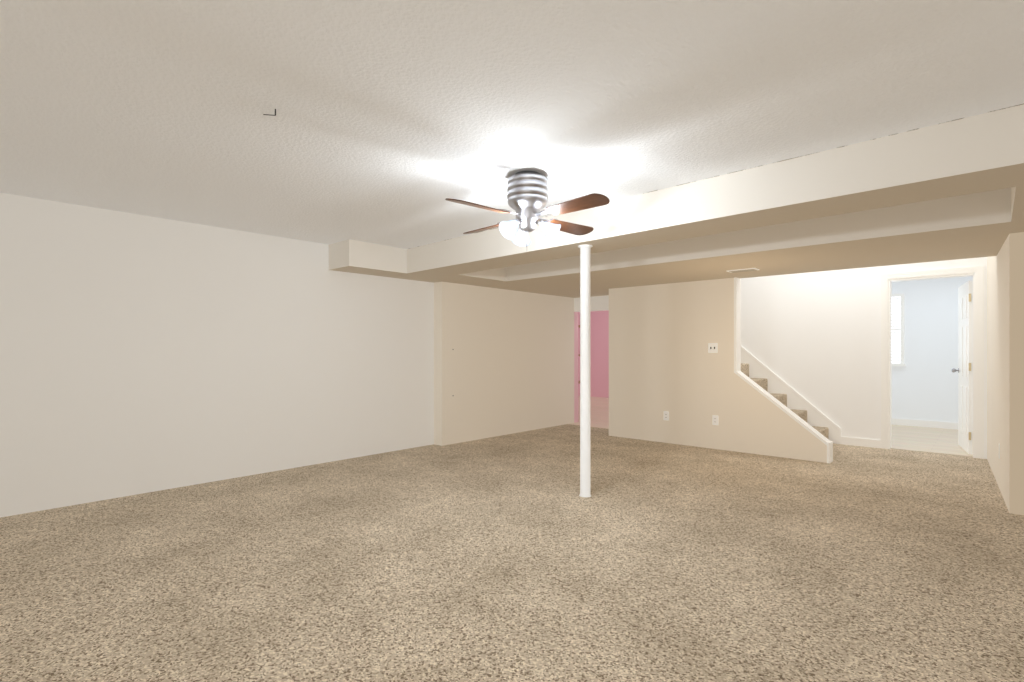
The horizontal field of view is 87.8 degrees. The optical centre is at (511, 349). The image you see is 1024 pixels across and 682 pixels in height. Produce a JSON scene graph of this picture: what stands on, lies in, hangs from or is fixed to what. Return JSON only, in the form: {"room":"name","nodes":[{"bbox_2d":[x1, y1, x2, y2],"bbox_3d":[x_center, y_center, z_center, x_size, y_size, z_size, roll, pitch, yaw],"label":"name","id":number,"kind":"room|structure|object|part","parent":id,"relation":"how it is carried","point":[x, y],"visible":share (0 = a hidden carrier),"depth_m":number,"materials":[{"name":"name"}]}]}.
{"room":"finished basement","nodes":[
{"label":"finished basement","id":0,"kind":"room"},
{"bbox_2d":[0,193,433,517],"bbox_3d":[-2.135,-0.022,5.741,0.150,2.485,8.950,0,0,42],"label":"wall","id":1,"kind":"structure","parent":0,"point":[140,354],"depth_m":4.74,"materials":[{"name":"white paint"}]},
{"bbox_2d":[420,267,505,284],"bbox_3d":[-0.638,-1.066,6.702,0.780,0.392,0.818,0,0,42],"label":"soffit","id":2,"kind":"structure","parent":0,"point":[487,276],"depth_m":6.59,"materials":[{"name":"paint"}]},
{"bbox_2d":[434,282,573,445],"bbox_3d":[0.017,0.037,7.888,0.160,2.365,2.880,0,0,42],"label":"wall","id":3,"kind":"structure","parent":0,"point":[503,361],"depth_m":7.55,"materials":[{"name":"beige paint"}]},
{"bbox_2d":[0,424,1023,681],"bbox_3d":[0.781,1.280,3.636,7.300,0.120,9.740,0,0,42],"label":"floor","id":4,"kind":"structure","parent":0,"point":[508,558],"depth_m":2.92,"materials":[{"name":"beige carpet"}]},
{"bbox_2d":[578,245,592,496],"bbox_3d":[0.613,0.175,4.449,0.120,2.090,0.120,0,0,42],"label":"pole","id":5,"kind":"object","parent":4,"relation":"on","point":[584,370],"visible":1,"depth_m":4.41,"materials":[{"name":"white metal"}]},
{"bbox_2d":[741,363,828,438],"bbox_3d":[2.876,0.297,7.263,2.280,1.845,1.302,0,0,42],"label":"stairs","id":6,"kind":"structure","parent":4,"relation":"on","point":[781,398],"depth_m":7.18,"materials":[{"name":"carpet"}]},
{"bbox_2d":[0,0,1023,248],"bbox_3d":[-0.658,-1.205,2.045,7.300,0.120,5.450,0,0,42],"label":"ceiling","id":7,"kind":"structure","parent":0,"point":[392,122],"depth_m":2.40,"materials":[{"name":"white paint"}]},
{"bbox_2d":[329,239,407,276],"bbox_3d":[-1.588,-1.065,5.921,0.420,0.389,0.750,0,0,42],"label":"soffit box","id":8,"kind":"object","parent":7,"relation":"attached to","point":[355,256],"visible":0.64,"depth_m":5.73,"materials":[{"name":"paint"}]},
{"bbox_2d":[445,171,609,246],"bbox_3d":[0.102,-0.892,3.481,0.951,0.505,0.951,0,0,2],"label":"fan","id":9,"kind":"object","parent":7,"relation":"hanging from","point":[527,196],"visible":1,"depth_m":3.39,"materials":[{"name":"silver metal"}]},
{"bbox_3d":[-0.209,-0.865,3.202,0.155,0.038,0.443,0,0,42],"label":"blade","id":10,"kind":"part","parent":9,"relation":"part of","materials":[{"name":"brown wood"}]},
{"bbox_3d":[-0.177,-0.865,3.793,0.443,0.038,0.155,0,0,42],"label":"blade","id":11,"kind":"part","parent":9,"relation":"part of","materials":[{"name":"brown wood"}]},
{"bbox_3d":[-0.013,-0.766,3.377,0.138,0.131,0.131,0,0,42],"label":"lamp shade","id":12,"kind":"part","parent":9,"relation":"part of","materials":[{"name":"white glass"}]},
{"bbox_3d":[0.071,-0.766,3.645,0.130,0.131,0.125,0,0,42],"label":"lamp shade","id":13,"kind":"part","parent":9,"relation":"part of","materials":[{"name":"white glass"}]},
{"bbox_3d":[0.097,-0.710,3.446,0.003,0.140,0.003,0,0,42],"label":"chain","id":14,"kind":"part","parent":9,"relation":"part of","materials":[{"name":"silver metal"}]},
{"bbox_3d":[0.259,-0.766,3.440,0.131,0.131,0.130,0,0,42],"label":"lamp shade","id":15,"kind":"part","parent":9,"relation":"part of","materials":[{"name":"white glass"}]},
{"bbox_3d":[0.414,-0.865,3.761,0.155,0.038,0.443,0,0,42],"label":"blade","id":16,"kind":"part","parent":9,"relation":"part of","materials":[{"name":"brown wood"}]},
{"bbox_3d":[0.382,-0.865,3.170,0.443,0.038,0.155,0,0,42],"label":"blade","id":17,"kind":"part","parent":9,"relation":"part of","materials":[{"name":"brown wood"}]},
{"bbox_2d":[390,104,1023,280],"bbox_3d":[1.147,-1.067,4.039,7.000,0.394,0.811,0,0,42],"label":"beam","id":18,"kind":"structure","parent":7,"relation":"attached to","point":[983,152],"depth_m":3.25,"materials":[{"name":"paint"}]},
{"bbox_2d":[574,312,577,422],"bbox_3d":[-0.330,-0.030,10.225,3.810,2.500,0.120,0,0,42],"label":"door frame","id":19,"kind":"structure","parent":0,"point":[575,366],"depth_m":8.93,"materials":[{"name":"pink paint"}]},
{"bbox_2d":[574,295,608,311],"bbox_3d":[1.512,-0.890,8.571,1.140,0.500,0.140,0,0,42],"label":"header","id":20,"kind":"object","parent":19,"relation":"attached to","point":[599,303],"visible":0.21,"depth_m":8.61,"materials":[{"name":"white paint"}]},
{"bbox_2d":[569,396,608,428],"bbox_3d":[1.552,1.278,11.366,5.070,0.124,4.760,0,0,42],"label":"floor","id":21,"kind":"structure","parent":0,"point":[599,410],"depth_m":10.34,"materials":[{"name":"pink"}]},
{"bbox_2d":[578,310,608,397],"bbox_3d":[3.099,-0.030,13.076,5.070,2.500,0.150,0,0,42],"label":"wall","id":22,"kind":"structure","parent":0,"point":[599,353],"depth_m":13.75,"materials":[{"name":"pink paint"}]},
{"bbox_2d":[609,278,826,462],"bbox_3d":[2.430,0.037,6.702,2.730,2.365,0.120,0,0,42],"label":"wall","id":23,"kind":"structure","parent":0,"point":[661,358],"depth_m":6.79,"materials":[{"name":"beige paint"}]},
{"bbox_2d":[663,411,668,420],"bbox_3d":[2.024,0.865,6.984,0.075,0.120,0.008,0,0,42],"label":"electrical outlet","id":24,"kind":"object","parent":23,"relation":"attached to","point":[665,415],"visible":1,"depth_m":6.98,"materials":[{"name":"white plastic"}]},
{"bbox_2d":[708,343,717,352],"bbox_3d":[2.480,-0.025,6.568,0.118,0.120,0.012,0,0,42],"label":"double light switch","id":25,"kind":"object","parent":23,"relation":"attached to","point":[712,347],"visible":1,"depth_m":6.57,"materials":[{"name":"white plastic"}]},
{"bbox_2d":[712,415,717,424],"bbox_3d":[2.504,0.865,6.549,0.075,0.120,0.008,0,0,42],"label":"electrical outlet","id":26,"kind":"object","parent":23,"relation":"attached to","point":[714,419],"visible":1,"depth_m":6.55,"materials":[{"name":"white plastic"}]},
{"bbox_2d":[734,277,740,371],"bbox_3d":[2.726,-0.300,6.434,0.028,1.140,0.150,0,0,42],"label":"trim","id":27,"kind":"structure","parent":23,"relation":"attached to","point":[737,324],"depth_m":6.40,"materials":[{"name":"white"}]},
{"bbox_2d":[734,371,829,444],"bbox_3d":[3.085,0.639,6.109,0.997,0.782,0.150,0,0,42],"label":"trim","id":28,"kind":"structure","parent":23,"relation":"attached to","point":[787,411],"depth_m":6.05,"materials":[{"name":"white wood"}]},
{"bbox_2d":[827,441,832,463],"bbox_3d":[3.452,1.109,5.777,0.028,0.222,0.150,0,0,42],"label":"trim","id":29,"kind":"structure","parent":23,"relation":"attached to","point":[830,452],"depth_m":5.74,"materials":[{"name":"white wood"}]},
{"bbox_2d":[474,186,1023,297],"bbox_3d":[2.354,-1.065,5.374,7.000,0.391,3.471,0,0,42],"label":"ceiling","id":30,"kind":"structure","parent":0,"point":[976,225],"depth_m":4.80,"materials":[{"name":"paint"}]},
{"bbox_2d":[727,268,759,272],"bbox_3d":[2.511,-0.866,5.786,0.300,0.008,0.150,0,0,42],"label":"ceiling vent","id":31,"kind":"object","parent":30,"relation":"in","point":[742,269],"visible":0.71,"depth_m":5.73,"materials":[{"name":"white plastic"}]},
{"bbox_2d":[729,269,756,272],"bbox_3d":[2.514,-0.861,5.790,0.260,0.003,0.130,0,0,42],"label":"louvres","id":32,"kind":"object","parent":31,"relation":"attached to","point":[743,270],"visible":0.92,"depth_m":5.76,"materials":[{"name":"silver metal"}]},
{"bbox_2d":[740,257,986,458],"bbox_3d":[4.016,-0.580,7.196,4.180,3.600,0.120,0,0,42],"label":"wall","id":33,"kind":"structure","parent":0,"point":[813,338],"depth_m":6.96,"materials":[{"name":"white paint"}]},
{"bbox_2d":[741,349,840,443],"bbox_3d":[3.350,0.083,7.705,2.450,2.275,0.018,0,0,42],"label":"board","id":34,"kind":"object","parent":33,"relation":"attached to","point":[777,386],"visible":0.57,"depth_m":7.29,"materials":[{"name":"white wood"}]},
{"bbox_2d":[741,346,840,430],"bbox_3d":[3.348,-0.018,7.702,2.450,2.144,0.026,0,0,42],"label":"trim","id":35,"kind":"structure","parent":33,"relation":"attached to","point":[794,391],"depth_m":7.25,"materials":[{"name":"white wood"}]},
{"bbox_2d":[841,436,880,447],"bbox_3d":[4.417,1.170,6.741,0.425,0.100,0.015,0,0,42],"label":"baseboard","id":36,"kind":"structure","parent":33,"relation":"attached to","point":[872,443],"depth_m":6.73,"materials":[{"name":"white wood"}]},
{"bbox_2d":[888,273,974,457],"bbox_3d":[4.978,0.175,6.329,0.810,2.090,0.135,0,0,42],"label":"door","id":37,"kind":"structure","parent":33,"relation":"in","point":[890,281],"depth_m":6.54,"materials":[{"name":"white wood"}]},
{"bbox_2d":[952,281,972,454],"bbox_3d":[5.510,0.204,6.466,0.185,2.008,0.792,0,0,33],"label":"door leaf","id":38,"kind":"structure","parent":37,"relation":"attached to","point":[965,367],"depth_m":6.31,"materials":[{"name":"white wood"}]},
{"bbox_3d":[5.642,0.260,6.769,0.075,0.064,0.064,0,0,33],"label":"knob","id":39,"kind":"part","parent":38,"relation":"part of","materials":[{"name":"silver metal"}]},
{"bbox_2d":[881,266,983,458],"bbox_3d":[4.930,0.138,6.276,0.960,2.165,0.018,0,0,42],"label":"door frame","id":40,"kind":"structure","parent":33,"relation":"attached to","point":[978,271],"depth_m":6.03,"materials":[{"name":"white wood"}]},
{"bbox_2d":[891,425,972,456],"bbox_3d":[5.941,1.278,7.288,3.150,0.124,2.720,0,0,42],"label":"floor","id":41,"kind":"structure","parent":0,"point":[930,440],"depth_m":7.14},
{"bbox_2d":[892,276,972,422],"bbox_3d":[6.803,-0.055,8.241,3.150,2.550,0.150,0,0,42],"label":"wall","id":42,"kind":"structure","parent":0,"point":[925,383],"depth_m":8.36,"materials":[{"name":"white paint"}]},
{"bbox_2d":[892,293,905,365],"bbox_3d":[5.984,-0.325,8.827,0.890,1.170,0.080,0,0,42],"label":"bedroom window","id":43,"kind":"structure","parent":42,"relation":"in","point":[898,327],"depth_m":8.61,"materials":[{"name":"white"}]},
{"bbox_2d":[892,418,957,429],"bbox_3d":[6.747,1.165,8.180,2.910,0.110,0.015,0,0,42],"label":"baseboard","id":44,"kind":"structure","parent":42,"relation":"attached to","point":[926,423],"depth_m":8.38,"materials":[{"name":"white wood"}]},
{"bbox_2d":[987,232,1023,514],"bbox_3d":[4.614,-0.580,4.948,0.317,3.600,2.650,0,0,42],"label":"wall","id":45,"kind":"structure","parent":0,"point":[999,354],"depth_m":4.29,"materials":[{"name":"beige paint"}]}
]}

